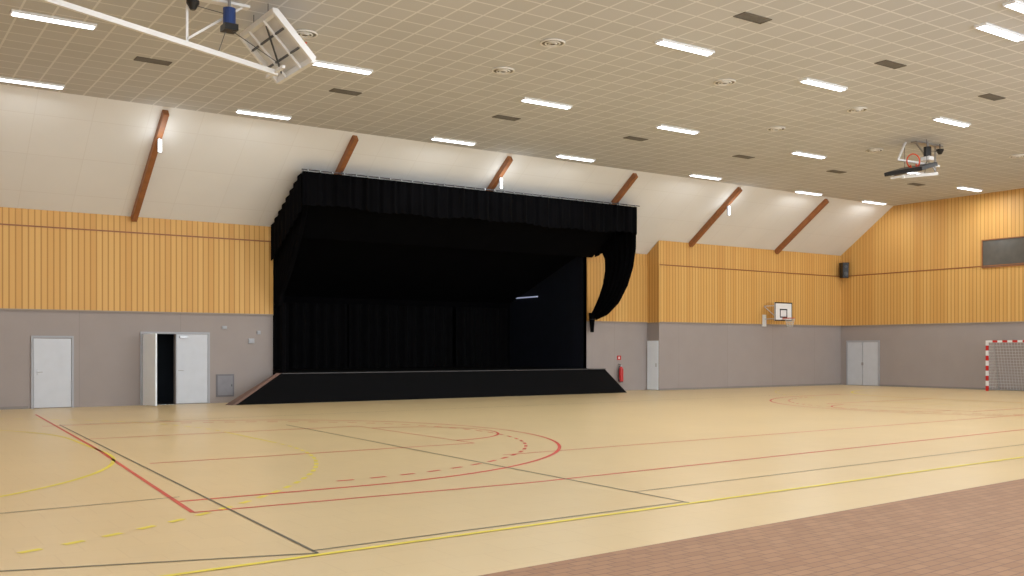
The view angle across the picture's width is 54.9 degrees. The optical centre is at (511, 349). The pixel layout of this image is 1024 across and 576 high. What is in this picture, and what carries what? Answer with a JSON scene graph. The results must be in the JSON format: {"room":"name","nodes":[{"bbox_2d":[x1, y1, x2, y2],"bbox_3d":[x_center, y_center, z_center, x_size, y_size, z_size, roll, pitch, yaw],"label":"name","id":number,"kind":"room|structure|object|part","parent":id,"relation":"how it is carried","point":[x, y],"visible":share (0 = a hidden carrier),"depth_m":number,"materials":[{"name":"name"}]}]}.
{"room":"sports hall","nodes":[
{"label":"sports hall","id":0,"kind":"room"},
{"bbox_2d":[0,207,646,408],"bbox_3d":[-8.327,-1.205,34.154,32.850,5.850,2.230,0,0,-34],"label":"wall","id":1,"kind":"structure","parent":0,"point":[41,268],"depth_m":30.70,"materials":[{"name":"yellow wood"}]},
{"bbox_2d":[0,406,27,409],"bbox_3d":[-17.713,1.680,26.400,8.600,0.080,0.020,0,0,-34],"label":"baseboard","id":2,"kind":"structure","parent":1,"relation":"attached to","point":[11,407],"depth_m":28.63,"materials":[{"name":"paint"}]},
{"bbox_2d":[31,336,73,408],"bbox_3d":[-13.597,0.650,29.168,1.160,2.140,0.101,0,0,-34],"label":"door","id":3,"kind":"structure","parent":1,"relation":"in","point":[52,360],"depth_m":29.18,"materials":[{"name":"paint"}]},
{"bbox_2d":[0,223,270,241],"bbox_3d":[-14.622,-3.630,28.480,16.050,0.040,0.020,0,0,-34],"label":"trim","id":4,"kind":"structure","parent":1,"relation":"attached to","point":[0,223],"depth_m":30.42,"materials":[{"name":"brown wood"}]},
{"bbox_2d":[0,308,272,314],"bbox_3d":[-14.622,-1.180,28.480,16.050,0.040,0.020,0,0,-34],"label":"trim","id":5,"kind":"structure","parent":1,"relation":"attached to","point":[0,308],"depth_m":30.48,"materials":[{"name":"paint"}]},
{"bbox_2d":[140,332,209,405],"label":"door","id":6,"kind":"structure","parent":1,"relation":"in","point":[192,348],"depth_m":31.35,"materials":[{"name":"paint"}]},
{"bbox_2d":[216,374,233,396],"bbox_3d":[-9.348,1.155,32.105,0.590,0.730,0.054,0,0,-34],"label":"hatch","id":7,"kind":"object","parent":1,"relation":"attached to","point":[224,382],"visible":1,"depth_m":32.09,"materials":[{"name":"grey metal"}]},
{"bbox_2d":[271,169,639,259],"bbox_3d":[-1.559,-4.324,35.685,13.950,2.808,2.830,0,0,-34],"label":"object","id":8,"kind":"object","parent":1,"relation":"attached to","point":[342,207],"visible":1,"depth_m":34.74,"materials":[{"name":"black fabric"}]},
{"bbox_2d":[274,205,307,371],"bbox_3d":[-6.998,-1.920,31.998,0.524,5.320,2.812,0,0,-34],"label":"stage curtain","id":9,"kind":"object","parent":8,"relation":"hanging from","point":[286,256],"visible":0.91,"depth_m":32.52,"materials":[{"name":"black fabric"}]},
{"bbox_2d":[280,302,288,371],"bbox_3d":[-7.609,-0.420,33.012,0.215,2.320,0.591,0,0,2],"label":"stage curtain","id":10,"kind":"object","parent":9,"relation":"hanging from","point":[284,307],"depth_m":32.75,"materials":[{"name":"black fabric"}]},
{"bbox_3d":[-0.776,-5.615,34.543,13.950,0.070,0.060,0,0,-34],"label":"curtain rail","id":11,"kind":"part","parent":8,"relation":"part of","materials":[{"name":"metal"}]},
{"bbox_2d":[589,232,635,331],"bbox_3d":[3.990,-2.805,39.521,0.307,4.150,2.750,0,0,-34],"label":"stage curtain","id":12,"kind":"object","parent":8,"relation":"hanging from","point":[619,253],"visible":1,"depth_m":39.49,"materials":[{"name":"black fabric"}]},
{"bbox_2d":[587,321,647,322],"bbox_3d":[4.479,-1.180,41.559,3.350,0.040,0.020,0,0,-34],"label":"trim","id":13,"kind":"structure","parent":1,"relation":"attached to","point":[587,321],"depth_m":41.63,"materials":[{"name":"paint"}]},
{"bbox_2d":[618,364,622,381],"bbox_3d":[4.551,0.970,41.511,0.284,0.780,0.238,0,0,-34],"label":"fire extinguisher","id":14,"kind":"object","parent":1,"relation":"attached to","point":[620,370],"visible":1,"depth_m":41.43,"materials":[{"name":"red paint"}]},
{"bbox_2d":[273,296,509,368],"bbox_3d":[-5.638,-0.205,41.467,13.450,3.850,0.001,0,0,-34],"label":"wall","id":15,"kind":"structure","parent":0,"point":[287,299],"depth_m":42.43,"materials":[{"name":"black paint"}]},
{"bbox_2d":[273,238,575,303],"bbox_3d":[-4.056,-3.130,39.156,13.450,2.000,5.600,0,0,-34],"label":"ceiling","id":16,"kind":"structure","parent":0,"point":[323,268],"depth_m":39.48,"materials":[{"name":"black fabric"}]},
{"bbox_2d":[0,84,892,255],"bbox_3d":[-1.713,-5.555,35.247,45.000,2.850,3.900,0,0,-34],"label":"ceiling","id":17,"kind":"structure","parent":0,"point":[66,152],"depth_m":30.86,"materials":[{"name":"white paint"}]},
{"bbox_2d":[131,110,168,221],"bbox_3d":[-10.683,-5.353,28.983,0.160,2.781,3.732,0,0,-34],"label":"roof beam","id":18,"kind":"structure","parent":17,"relation":"attached to","point":[164,116],"depth_m":28.83,"materials":[{"name":"brown wood"}]},
{"bbox_2d":[157,138,161,152],"bbox_3d":[-10.027,-5.839,28.026,0.100,0.440,0.100,0,0,-34],"label":"light","id":19,"kind":"object","parent":18,"relation":"attached to","point":[159,141],"visible":1,"depth_m":27.99,"materials":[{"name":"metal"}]},
{"bbox_2d":[334,135,358,174],"bbox_3d":[-5.905,-5.353,32.255,0.160,2.781,3.732,0,0,-34],"label":"roof beam","id":20,"kind":"structure","parent":17,"relation":"attached to","point":[354,140],"depth_m":31.17,"materials":[{"name":"brown wood"}]},
{"bbox_2d":[485,156,512,190],"bbox_3d":[-1.079,-5.353,35.559,0.160,2.781,3.732,0,0,-34],"label":"roof beam","id":21,"kind":"structure","parent":17,"relation":"attached to","point":[508,160],"depth_m":34.48,"materials":[{"name":"brown wood"}]},
{"bbox_2d":[499,177,502,188],"bbox_3d":[-0.395,-5.875,34.561,0.100,0.440,0.100,0,0,-34],"label":"light","id":22,"kind":"object","parent":21,"relation":"attached to","point":[500,178],"visible":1,"depth_m":34.53,"materials":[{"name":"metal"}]},
{"bbox_2d":[611,173,637,204],"bbox_3d":[3.666,-5.353,38.808,0.160,2.781,3.732,0,0,-34],"label":"roof beam","id":23,"kind":"structure","parent":17,"relation":"attached to","point":[633,177],"depth_m":37.76,"materials":[{"name":"brown wood"}]},
{"bbox_2d":[689,187,741,246],"bbox_3d":[8.572,-5.611,41.731,0.160,2.265,3.012,0,0,-34],"label":"roof beam","id":24,"kind":"structure","parent":17,"relation":"attached to","point":[733,196],"depth_m":41.62,"materials":[{"name":"brown wood"}]},
{"bbox_2d":[775,199,828,253],"bbox_3d":[13.152,-5.611,44.867,0.160,2.265,3.012,0,0,-34],"label":"roof beam","id":25,"kind":"structure","parent":17,"relation":"attached to","point":[824,202],"depth_m":44.73,"materials":[{"name":"brown wood"}]},
{"bbox_2d":[0,385,1023,575],"bbox_3d":[7.129,1.717,22.334,45.000,0.006,34.800,0,0,-34],"label":"floor","id":26,"kind":"structure","parent":0,"point":[819,480],"depth_m":12.06,"materials":[{"name":"beige wood"}]},
{"bbox_2d":[226,367,626,404],"bbox_3d":[-4.106,1.238,38.122,16.300,0.965,7.150,0,0,-34],"label":"stage platform","id":27,"kind":"object","parent":26,"relation":"on","point":[343,384],"visible":0.94,"depth_m":35.09,"materials":[{"name":"black wood"}]},
{"bbox_2d":[273,302,346,368],"bbox_3d":[-8.790,-0.570,38.946,4.900,2.620,0.257,0,0,-34],"label":"curtain","id":28,"kind":"object","parent":27,"relation":"on","point":[317,331],"visible":0.58,"depth_m":39.51,"materials":[{"name":"fabric"}]},
{"bbox_2d":[349,304,451,367],"bbox_3d":[-4.665,-0.570,41.770,4.900,2.620,0.257,0,0,-34],"label":"curtain","id":29,"kind":"object","parent":27,"relation":"on","point":[380,336],"visible":1,"depth_m":41.75,"materials":[{"name":"fabric"}]},
{"bbox_2d":[986,340,1023,390],"bbox_3d":[21.269,0.657,40.529,0.985,2.125,3.140,0,0,-34],"label":"goal","id":30,"kind":"object","parent":26,"relation":"on","point":[988,345],"visible":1,"depth_m":41.51,"materials":[{"name":"red paint"}]},
{"bbox_3d":[20.039,0.660,41.535,0.090,2.120,0.090,0,0,-34],"label":"post","id":31,"kind":"part","parent":30,"relation":"part of","materials":[{"name":"white metal"}]},
{"bbox_2d":[0,0,1023,205],"bbox_3d":[8.174,-6.880,20.807,45.000,0.200,31.100,0,0,-34],"label":"ceiling","id":32,"kind":"structure","parent":0,"point":[432,62],"depth_m":24.60,"materials":[{"name":"tile"}]},
{"bbox_2d":[0,76,64,89],"bbox_3d":[-12.180,-6.738,24.868,1.600,0.082,0.260,0,0,-34],"label":"ceiling light","id":33,"kind":"object","parent":32,"relation":"attached to","point":[4,79],"visible":1,"depth_m":24.83,"materials":[{"name":"white paint"}]},
{"bbox_2d":[9,9,96,29],"bbox_3d":[-9.361,-6.738,20.132,1.600,0.082,0.260,0,0,-34],"label":"ceiling light","id":34,"kind":"object","parent":32,"relation":"attached to","point":[18,13],"visible":1,"depth_m":20.05,"materials":[{"name":"white paint"}]},
{"bbox_2d":[134,56,171,65],"bbox_3d":[-8.413,-6.769,23.084,0.800,0.019,0.320,0,0,-34],"label":"ceiling vent","id":35,"kind":"object","parent":32,"relation":"in","point":[142,59],"visible":1,"depth_m":23.08,"materials":[{"name":"metal"}]},
{"bbox_2d":[40,0,315,83],"bbox_3d":[-7.395,-6.145,17.964,7.710,1.269,1.950,0,0,-34],"label":"basketball hoop","id":36,"kind":"object","parent":32,"relation":"hanging from","point":[280,52],"visible":1,"depth_m":19.23,"materials":[{"name":"white paint"}]},
{"bbox_3d":[-5.825,-6.305,19.039,1.500,0.948,0.200,0,0,-34],"label":"hanger frame","id":37,"kind":"part","parent":36,"relation":"part of","materials":[{"name":"white paint"}]},
{"bbox_3d":[-5.464,-6.470,19.043,0.260,0.620,0.300,0,0,-34],"label":"winch motor","id":38,"kind":"part","parent":36,"relation":"part of","materials":[{"name":"blue paint"}]},
{"bbox_3d":[-4.726,-6.072,19.791,0.870,0.920,1.950,0,0,-34],"label":"board frame","id":39,"kind":"part","parent":36,"relation":"part of","materials":[{"name":"white paint"}]},
{"bbox_2d":[235,109,291,119],"bbox_3d":[-7.115,-6.738,28.215,1.600,0.082,0.260,0,0,-34],"label":"ceiling light","id":40,"kind":"object","parent":32,"relation":"attached to","point":[242,111],"visible":1,"depth_m":28.13,"materials":[{"name":"white paint"}]},
{"bbox_2d":[295,29,317,38],"bbox_3d":[-4.436,-6.753,21.081,0.560,0.052,0.560,0,0,-34],"label":"ceiling vent","id":41,"kind":"object","parent":32,"relation":"in","point":[303,33],"visible":0.86,"depth_m":21.02,"materials":[{"name":"white metal"}]},
{"bbox_2d":[313,60,372,74],"bbox_3d":[-4.091,-6.738,23.498,1.600,0.082,0.260,0,0,-34],"label":"ceiling light","id":42,"kind":"object","parent":32,"relation":"attached to","point":[318,62],"visible":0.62,"depth_m":23.46,"materials":[{"name":"white paint"}]},
{"bbox_2d":[329,88,361,95],"bbox_3d":[-4.370,-6.769,25.852,0.800,0.019,0.320,0,0,-34],"label":"ceiling vent","id":43,"kind":"object","parent":32,"relation":"in","point":[335,90],"visible":1,"depth_m":25.86,"materials":[{"name":"metal"}]},
{"bbox_2d":[430,136,475,144],"bbox_3d":[-1.892,-6.738,31.791,1.600,0.082,0.260,0,0,-34],"label":"ceiling light","id":44,"kind":"object","parent":32,"relation":"attached to","point":[433,137],"visible":1,"depth_m":31.68,"materials":[{"name":"white paint"}]},
{"bbox_2d":[492,67,514,74],"bbox_3d":[-0.212,-6.753,23.851,0.560,0.052,0.560,0,0,-34],"label":"ceiling vent","id":45,"kind":"object","parent":32,"relation":"in","point":[499,70],"visible":1,"depth_m":23.80,"materials":[{"name":"white metal"}]},
{"bbox_2d":[492,115,520,120],"bbox_3d":[-0.162,-6.769,28.734,0.800,0.019,0.320,0,0,-34],"label":"ceiling vent","id":46,"kind":"object","parent":32,"relation":"in","point":[496,116],"visible":1,"depth_m":28.69,"materials":[{"name":"metal"}]},
{"bbox_2d":[520,97,571,108],"bbox_3d":[0.942,-6.738,26.944,1.600,0.082,0.260,0,0,-34],"label":"ceiling light","id":47,"kind":"object","parent":32,"relation":"attached to","point":[525,99],"visible":1,"depth_m":26.85,"materials":[{"name":"white paint"}]},
{"bbox_2d":[540,39,564,47],"bbox_3d":[0.896,-6.753,21.702,0.560,0.052,0.560,0,0,-34],"label":"ceiling vent","id":48,"kind":"object","parent":32,"relation":"in","point":[550,43],"visible":1,"depth_m":21.65,"materials":[{"name":"white metal"}]},
{"bbox_2d":[555,154,595,161],"bbox_3d":[2.234,-6.738,34.616,1.600,0.082,0.260,0,0,-34],"label":"ceiling light","id":49,"kind":"object","parent":32,"relation":"attached to","point":[558,155],"visible":1,"depth_m":34.50,"materials":[{"name":"white paint"}]},
{"bbox_2d":[624,136,647,140],"bbox_3d":[3.964,-6.769,31.558,0.800,0.019,0.320,0,0,-34],"label":"ceiling vent","id":50,"kind":"object","parent":32,"relation":"in","point":[628,137],"visible":1,"depth_m":31.51,"materials":[{"name":"brown metal"}]},
{"bbox_2d":[655,124,698,133],"bbox_3d":[5.063,-6.738,30.130,1.600,0.082,0.260,0,0,-34],"label":"ceiling light","id":51,"kind":"object","parent":32,"relation":"attached to","point":[661,126],"visible":1,"depth_m":30.01,"materials":[{"name":"white paint"}]},
{"bbox_2d":[654,38,714,55],"bbox_3d":[3.861,-6.738,21.974,1.600,0.082,0.260,0,0,-34],"label":"ceiling light","id":52,"kind":"object","parent":32,"relation":"attached to","point":[664,42],"visible":1,"depth_m":21.88,"materials":[{"name":"white paint"}]},
{"bbox_2d":[688,173,722,179],"bbox_3d":[7.541,-6.738,38.371,1.600,0.082,0.260,0,0,-34],"label":"ceiling light","id":53,"kind":"object","parent":32,"relation":"attached to","point":[693,174],"visible":1,"depth_m":38.26,"materials":[{"name":"white paint"}]},
{"bbox_2d":[714,79,735,85],"bbox_3d":[5.378,-6.753,24.891,0.560,0.052,0.560,0,0,-34],"label":"ceiling vent","id":54,"kind":"object","parent":32,"relation":"in","point":[722,82],"visible":1,"depth_m":24.83,"materials":[{"name":"white metal"}]},
{"bbox_2d":[732,155,754,158],"bbox_3d":[8.115,-6.769,34.522,0.800,0.019,0.320,0,0,-34],"label":"ceiling vent","id":55,"kind":"object","parent":32,"relation":"in","point":[738,156],"visible":1,"depth_m":34.46,"materials":[{"name":"brown metal"}]},
{"bbox_2d":[733,12,771,23],"bbox_3d":[4.910,-6.769,20.087,0.800,0.019,0.320,0,0,-34],"label":"ceiling vent","id":56,"kind":"object","parent":32,"relation":"in","point":[747,16],"visible":1,"depth_m":20.07,"materials":[{"name":"grey metal"}]},
{"bbox_2d":[767,127,785,131],"bbox_3d":[8.086,-6.753,30.140,0.560,0.052,0.560,0,0,-34],"label":"ceiling vent","id":57,"kind":"object","parent":32,"relation":"in","point":[772,129],"visible":1,"depth_m":30.06,"materials":[{"name":"white metal"}]},
{"bbox_2d":[790,151,826,158],"bbox_3d":[10.257,-6.738,34.050,1.600,0.082,0.260,0,0,-34],"label":"ceiling light","id":58,"kind":"object","parent":32,"relation":"attached to","point":[801,153],"visible":1,"depth_m":33.93,"materials":[{"name":"white paint"}]},
{"bbox_2d":[794,190,822,195],"bbox_3d":[12.734,-6.738,42.291,1.600,0.082,0.260,0,0,-34],"label":"ceiling light","id":59,"kind":"object","parent":32,"relation":"attached to","point":[796,191],"visible":1,"depth_m":42.18,"materials":[{"name":"white paint"}]},
{"bbox_2d":[799,78,847,91],"bbox_3d":[7.927,-6.738,25.062,1.600,0.082,0.260,0,0,-34],"label":"ceiling light","id":60,"kind":"object","parent":32,"relation":"attached to","point":[809,81],"visible":1,"depth_m":24.95,"materials":[{"name":"white paint"}]},
{"bbox_2d":[826,170,845,173],"bbox_3d":[12.323,-6.769,37.404,0.800,0.019,0.320,0,0,-34],"label":"ceiling vent","id":61,"kind":"object","parent":32,"relation":"in","point":[832,171],"visible":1,"depth_m":37.34,"materials":[{"name":"brown metal"}]},
{"bbox_2d":[847,107,867,112],"bbox_3d":[9.725,-6.753,27.747,0.560,0.052,0.560,0,0,-34],"label":"ceiling vent","id":62,"kind":"object","parent":32,"relation":"in","point":[855,109],"visible":1,"depth_m":27.68,"materials":[{"name":"white metal"}]},
{"bbox_2d":[861,200,886,204],"bbox_3d":[16.556,-6.738,45.028,1.600,0.082,0.260,0,0,-34],"label":"ceiling light","id":63,"kind":"object","parent":32,"relation":"attached to","point":[865,201],"visible":1,"depth_m":44.92,"materials":[{"name":"white paint"}]},
{"bbox_2d":[866,148,882,152],"bbox_3d":[12.290,-6.753,33.381,0.560,0.052,0.560,0,0,-34],"label":"ceiling vent","id":64,"kind":"object","parent":32,"relation":"in","point":[875,149],"visible":1,"depth_m":33.29,"materials":[{"name":"beige metal"}]},
{"bbox_2d":[874,60,906,68],"bbox_3d":[8.975,-6.769,23.355,0.800,0.019,0.320,0,0,-34],"label":"ceiling vent","id":65,"kind":"object","parent":32,"relation":"in","point":[890,64],"visible":1,"depth_m":23.34,"materials":[{"name":"grey metal"}]},
{"bbox_2d":[884,139,943,178],"bbox_3d":[13.386,-6.152,32.193,2.134,1.283,1.350,0,0,-34],"label":"basketball hoop","id":66,"kind":"object","parent":32,"relation":"hanging from","point":[927,150],"visible":1,"depth_m":31.95,"materials":[{"name":"white paint"}]},
{"bbox_3d":[12.893,-5.841,31.855,0.940,0.360,1.350,0,0,-34],"label":"board frame","id":67,"kind":"part","parent":66,"relation":"part of","materials":[{"name":"black plastic"}]},
{"bbox_3d":[13.648,-6.305,32.372,1.500,0.948,0.200,0,0,-34],"label":"hanger frame","id":68,"kind":"part","parent":66,"relation":"part of","materials":[{"name":"metal"}]},
{"bbox_3d":[13.513,-6.470,32.037,0.260,0.620,0.300,0,0,-34],"label":"winch motor","id":69,"kind":"part","parent":66,"relation":"part of","materials":[{"name":"black plastic"}]},
{"bbox_2d":[908,183,924,185],"bbox_3d":[16.531,-6.769,40.285,0.800,0.019,0.320,0,0,-34],"label":"ceiling vent","id":70,"kind":"object","parent":32,"relation":"in","point":[914,184],"visible":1,"depth_m":40.27,"materials":[{"name":"brown metal"}]},
{"bbox_2d":[932,117,970,126],"bbox_3d":[13.008,-6.738,29.146,1.600,0.082,0.260,0,0,-34],"label":"ceiling light","id":71,"kind":"object","parent":32,"relation":"attached to","point":[939,119],"visible":1,"depth_m":29.02,"materials":[{"name":"white paint"}]},
{"bbox_2d":[956,186,982,191],"bbox_3d":[19.155,-6.738,41.233,1.600,0.082,0.260,0,0,-34],"label":"ceiling light","id":72,"kind":"object","parent":32,"relation":"attached to","point":[958,187],"visible":1,"depth_m":41.11,"materials":[{"name":"white paint"}]},
{"bbox_2d":[978,93,1004,100],"bbox_3d":[12.848,-6.769,26.371,0.800,0.019,0.320,0,0,-34],"label":"ceiling vent","id":73,"kind":"object","parent":32,"relation":"in","point":[989,96],"visible":1,"depth_m":26.37,"materials":[{"name":"grey metal"}]},
{"bbox_2d":[974,22,1023,41],"bbox_3d":[10.392,-6.738,20.932,1.600,0.082,0.260,0,0,-34],"label":"ceiling light","id":74,"kind":"object","parent":32,"relation":"attached to","point":[986,27],"visible":1,"depth_m":20.82,"materials":[{"name":"white paint"}]},
{"bbox_2d":[1002,0,1023,13],"bbox_3d":[10.325,-6.738,19.613,1.600,0.082,0.260,0,0,-34],"label":"ceiling light","id":75,"kind":"object","parent":32,"relation":"attached to","point":[1015,5],"visible":1,"depth_m":19.24,"materials":[{"name":"white paint"}]},
{"bbox_2d":[1009,154,1023,157],"bbox_3d":[17.659,-6.753,34.391,0.560,0.052,0.560,0,0,-34],"label":"ceiling vent","id":76,"kind":"object","parent":32,"relation":"in","point":[1018,155],"visible":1,"depth_m":34.31,"materials":[{"name":"beige metal"}]},
{"bbox_2d":[510,257,586,367],"bbox_3d":[1.493,-1.205,42.956,0.001,5.850,5.600,0,0,-34],"label":"wall","id":77,"kind":"structure","parent":0,"point":[546,330],"depth_m":42.58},
{"bbox_2d":[647,240,840,389],"bbox_3d":[11.007,-1.474,45.725,12.170,6.387,0.980,0,0,-34],"label":"wall","id":78,"kind":"structure","parent":0,"point":[690,355],"depth_m":44.69,"materials":[{"name":"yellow wood"}]},
{"bbox_2d":[647,341,657,389],"bbox_3d":[6.025,0.650,42.193,0.038,2.100,0.680,0,0,-34],"label":"door","id":79,"kind":"structure","parent":78,"relation":"in","point":[652,346],"depth_m":42.20,"materials":[{"name":"wood"}]},
{"bbox_2d":[659,383,840,389],"bbox_3d":[11.272,1.680,45.337,12.130,0.080,0.020,0,0,-34],"label":"baseboard","id":80,"kind":"structure","parent":78,"relation":"attached to","point":[828,383],"depth_m":44.91,"materials":[{"name":"paint"}]},
{"bbox_2d":[660,264,839,276],"bbox_3d":[11.277,-3.630,45.304,12.100,0.040,0.020,0,0,-34],"label":"trim","id":81,"kind":"structure","parent":78,"relation":"attached to","point":[660,264],"depth_m":44.92,"materials":[{"name":"brown wood"}]},
{"bbox_2d":[660,322,840,326],"bbox_3d":[11.277,-1.180,45.304,12.100,0.040,0.020,0,0,-34],"label":"trim","id":82,"kind":"structure","parent":78,"relation":"attached to","point":[660,322],"depth_m":44.87,"materials":[{"name":"paint"}]},
{"bbox_2d":[762,302,794,326],"bbox_3d":[12.366,-1.614,45.218,1.200,1.132,1.468,0,0,-34],"label":"basketball hoop","id":83,"kind":"object","parent":78,"relation":"attached to","point":[782,311],"visible":1,"depth_m":45.07,"materials":[{"name":"white paint"}]},
{"bbox_2d":[841,188,1023,388],"bbox_3d":[25.976,-2.530,34.784,0.230,8.500,34.050,0,0,-34],"label":"wall","id":84,"kind":"structure","parent":0,"point":[942,233],"depth_m":44.48,"materials":[{"name":"brown wood"}]},
{"bbox_2d":[839,262,848,277],"bbox_3d":[16.258,-3.905,48.367,0.314,0.750,0.606,0,0,-13],"label":"loudspeaker","id":85,"kind":"object","parent":84,"relation":"attached to","point":[844,266],"visible":1,"depth_m":48.15,"materials":[{"name":"black plastic"}]},
{"bbox_2d":[846,340,879,385],"bbox_3d":[16.979,0.630,47.711,0.069,2.180,1.850,0,0,-34],"label":"door","id":86,"kind":"structure","parent":84,"relation":"in","point":[862,357],"depth_m":47.67,"materials":[{"name":"paint"}]},
{"bbox_2d":[841,321,1023,326],"bbox_3d":[25.887,-1.180,34.693,0.020,0.040,34.000,0,0,-34],"label":"trim","id":87,"kind":"structure","parent":84,"relation":"attached to","point":[1016,321],"depth_m":44.34,"materials":[{"name":"paint"}]},
{"bbox_2d":[848,263,1023,276],"bbox_3d":[25.887,-3.630,34.693,0.020,0.040,34.000,0,0,-34],"label":"trim","id":88,"kind":"structure","parent":84,"relation":"attached to","point":[1014,263],"depth_m":44.42,"materials":[{"name":"brown wood"}]},
{"bbox_2d":[879,384,1023,390],"bbox_3d":[26.519,1.680,33.823,0.020,0.080,31.850,0,0,-34],"label":"baseboard","id":89,"kind":"structure","parent":84,"relation":"attached to","point":[879,384],"depth_m":44.40,"materials":[{"name":"paint"}]},
{"bbox_2d":[981,236,1023,267],"bbox_3d":[21.439,-4.155,41.161,0.049,1.230,3.780,0,0,-34],"label":"window","id":90,"kind":"structure","parent":84,"relation":"in","point":[1009,250],"depth_m":41.97,"materials":[{"name":"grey glass"}]}
]}

